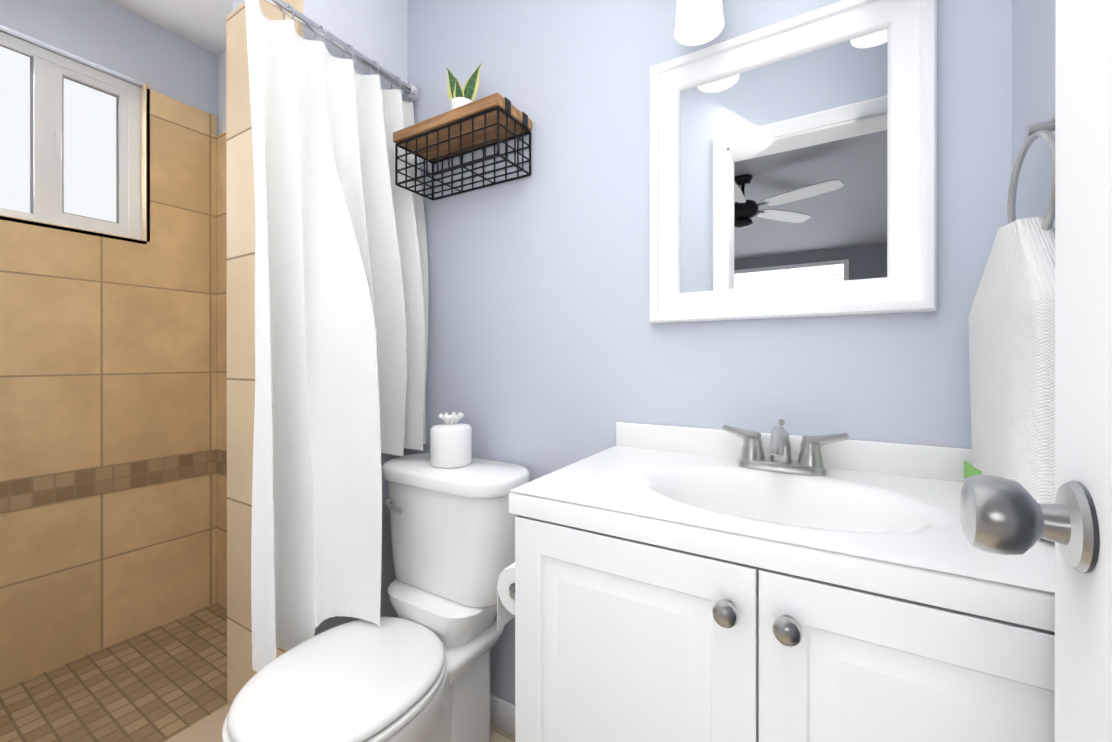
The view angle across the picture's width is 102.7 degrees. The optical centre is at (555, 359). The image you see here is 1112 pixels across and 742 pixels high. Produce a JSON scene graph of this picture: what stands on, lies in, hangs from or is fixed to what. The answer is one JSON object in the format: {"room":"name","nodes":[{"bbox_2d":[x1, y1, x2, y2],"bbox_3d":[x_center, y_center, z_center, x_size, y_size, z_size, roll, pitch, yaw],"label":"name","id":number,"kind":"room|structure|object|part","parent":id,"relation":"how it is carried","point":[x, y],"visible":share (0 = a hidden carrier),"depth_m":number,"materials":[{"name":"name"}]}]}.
{"room":"bathroom","nodes":[
{"label":"bathroom","id":0,"kind":"room"},
{"bbox_2d":[0,0,217,135],"bbox_3d":[-1.800,-0.141,1.639,0.140,2.440,1.380,0,0,31],"label":"wall","id":1,"kind":"structure","parent":0,"point":[108,37],"depth_m":1.71,"materials":[{"name":"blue paint"}]},
{"bbox_2d":[0,31,140,239],"bbox_3d":[-1.820,-0.785,1.581,0.035,0.630,0.520,0,0,31],"label":"window","id":2,"kind":"structure","parent":1,"relation":"attached to","point":[70,142],"depth_m":1.63,"materials":[{"name":"white plastic"}]},
{"bbox_2d":[0,83,216,689],"bbox_3d":[-1.813,-0.011,1.582,0.136,2.180,0.988,0,0,31],"label":"wall tiles","id":3,"kind":"structure","parent":1,"relation":"attached to","point":[108,437],"depth_m":1.69,"materials":[{"name":"tile"}]},
{"bbox_2d":[109,0,232,54],"bbox_3d":[-0.623,-1.410,0.941,2.875,0.100,1.380,0,0,31],"label":"ceiling","id":4,"kind":"structure","parent":0,"point":[201,23],"depth_m":1.76,"materials":[{"name":"white paint"}]},
{"bbox_2d":[218,50,225,134],"bbox_3d":[-1.175,-0.141,1.851,0.720,2.440,0.100,0,0,31],"label":"wall","id":5,"kind":"structure","parent":0,"point":[221,93],"depth_m":1.97,"materials":[{"name":"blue paint"}]},
{"bbox_2d":[216,132,226,607],"bbox_3d":[-1.210,0.044,1.804,0.708,2.070,0.016,0,0,31],"label":"wall tile","id":6,"kind":"structure","parent":5,"relation":"attached to","point":[221,461],"depth_m":1.95,"materials":[{"name":"tile"}]},
{"bbox_2d":[233,0,407,635],"bbox_3d":[-0.762,-0.140,1.458,0.390,2.440,0.355,0,0,31],"label":"wall","id":7,"kind":"structure","parent":0,"point":[376,30],"depth_m":1.41,"materials":[{"name":"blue paint"}]},
{"bbox_2d":[226,0,302,704],"bbox_3d":[-0.800,0.000,1.409,0.400,2.160,0.255,0,0,31],"label":"tile","id":8,"kind":"structure","parent":7,"relation":"attached to","point":[241,672],"depth_m":1.36,"materials":[{"name":"beige tile"}]},
{"bbox_2d":[408,0,1011,704],"bbox_3d":[-0.307,-0.140,1.476,2.875,2.440,0.140,0,0,31],"label":"wall","id":9,"kind":"structure","parent":0,"point":[550,348],"depth_m":1.13,"materials":[{"name":"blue paint"}]},
{"bbox_2d":[393,63,531,199],"bbox_3d":[-0.274,-0.690,1.281,0.394,0.346,0.158,0,0,31],"label":"basket","id":10,"kind":"object","parent":9,"relation":"attached to","point":[465,124],"visible":1,"depth_m":1.25,"materials":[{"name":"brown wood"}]},
{"bbox_2d":[451,97,471,109],"bbox_3d":[-0.271,-0.707,1.286,0.066,0.068,0.066,0,0,31],"label":"pot","id":11,"kind":"object","parent":10,"relation":"on","point":[456,102],"depth_m":1.26,"materials":[{"name":"white ceramic"}]},
{"bbox_2d":[490,693,514,736],"bbox_3d":[-0.174,1.037,1.308,0.778,0.085,0.016,0,0,31],"label":"baseboard","id":12,"kind":"structure","parent":9,"relation":"attached to","point":[502,714],"depth_m":1.27,"materials":[{"name":"white wood"}]},
{"bbox_2d":[674,0,724,45],"bbox_3d":[0.446,-0.823,0.858,0.520,0.283,0.154,0,0,31],"label":"sconce","id":13,"kind":"object","parent":9,"relation":"attached to","point":[699,22],"visible":1,"depth_m":0.94,"materials":[{"name":"white glass"}]},
{"bbox_2d":[649,0,936,322],"bbox_3d":[0.451,-0.390,0.927,0.524,0.604,0.033,0,0,31],"label":"mirror","id":14,"kind":"object","parent":9,"relation":"attached to","point":[793,167],"visible":0.98,"depth_m":0.91,"materials":[{"name":"white"}]},
{"bbox_2d":[681,28,887,292],"bbox_3d":[0.458,-0.390,0.938,0.504,0.584,0.006,0,0,31],"label":"mirror glass","id":15,"kind":"object","parent":14,"relation":"attached to","point":[784,149],"depth_m":0.92,"materials":[{"name":"clear mirror"}]},
{"bbox_2d":[1012,0,1055,228],"bbox_3d":[0.518,-0.139,0.186,0.140,2.440,1.240,0,0,31],"label":"wall","id":16,"kind":"structure","parent":0,"point":[1033,55],"depth_m":0.68,"materials":[{"name":"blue paint"}]},
{"bbox_2d":[964,115,1054,541],"bbox_3d":[0.646,-0.063,0.616,0.077,0.539,0.280,0,0,31],"label":"towel","id":17,"kind":"object","parent":16,"relation":"attached to","point":[1011,318],"visible":0.65,"depth_m":0.56,"materials":[{"name":"white fabric"}]},
{"bbox_2d":[960,0,1111,741],"bbox_3d":[0.284,0.058,0.118,0.168,2.030,0.593,0,0,31],"label":"open door","id":18,"kind":"structure","parent":16,"relation":"in","point":[1006,516],"depth_m":0.33,"materials":[{"name":"white wood"}]},
{"bbox_3d":[-0.999,-0.139,0.445,2.735,2.440,0.140,0,0,31],"label":"wall","id":19,"kind":"structure","parent":0,"visible":0},
{"bbox_2d":[245,0,428,671],"bbox_3d":[-0.656,-0.091,0.962,0.286,1.652,1.099,0,0,31],"label":"shower curtain","id":20,"kind":"object","parent":19,"relation":"attached to","point":[341,301],"visible":1,"depth_m":1.12,"materials":[{"name":"white fabric"}]},
{"label":"outside","id":21,"kind":"structure","parent":0,"visible":0},
{"bbox_2d":[0,603,514,741],"bbox_3d":[-0.623,1.130,0.944,2.875,0.100,1.380,0,0,31],"label":"floor","id":22,"kind":"structure","parent":21,"point":[164,682],"depth_m":1.44,"materials":[{"name":"tile"}]},
{"bbox_2d":[222,453,529,741],"bbox_3d":[-0.391,0.686,1.047,0.446,0.789,0.646,0,0,31],"label":"toilet","id":23,"kind":"object","parent":22,"relation":"on","point":[417,669],"visible":0.96,"depth_m":1.07,"materials":[{"name":"white ceramic"}]},
{"bbox_3d":[-0.449,0.694,0.948,0.378,0.019,0.421,0,0,31],"label":"seat","id":24,"kind":"part","parent":23,"relation":"part of","materials":[{"name":"white plastic"}]},
{"bbox_3d":[-0.447,0.669,0.951,0.370,0.028,0.413,0,0,31],"label":"lid","id":25,"kind":"part","parent":23,"relation":"part of","materials":[{"name":"white plastic"}]},
{"bbox_2d":[430,412,471,467],"bbox_3d":[-0.292,0.220,1.242,0.112,0.140,0.112,0,0,31],"label":"jar","id":26,"kind":"object","parent":23,"relation":"on","point":[451,443],"visible":1,"depth_m":1.20,"materials":[{"name":"white ceramic"}]},
{"bbox_3d":[-0.305,0.685,1.190,0.446,0.789,0.312,0,0,31],"label":"tank","id":27,"kind":"part","parent":23,"relation":"part of","materials":[{"name":"white ceramic"}]},
{"bbox_2d":[497,419,1054,741],"bbox_3d":[0.291,0.599,0.756,0.826,0.963,0.490,0,0,31],"label":"bathroom vanity","id":28,"kind":"object","parent":22,"relation":"on","point":[671,583],"visible":0.98,"depth_m":0.58,"materials":[{"name":"white wood"}]},
{"bbox_3d":[0.234,0.305,0.521,0.096,0.030,0.029,0,0,31],"label":"knob","id":29,"kind":"part","parent":28,"relation":"part of","materials":[{"name":"grey metal"}]},
{"bbox_2d":[723,419,848,475],"bbox_3d":[0.413,0.165,0.824,0.222,0.095,0.150,0,0,31],"label":"faucet","id":30,"kind":"object","parent":28,"relation":"on","point":[752,461],"depth_m":0.84,"materials":[{"name":"grey metal"}]}
]}

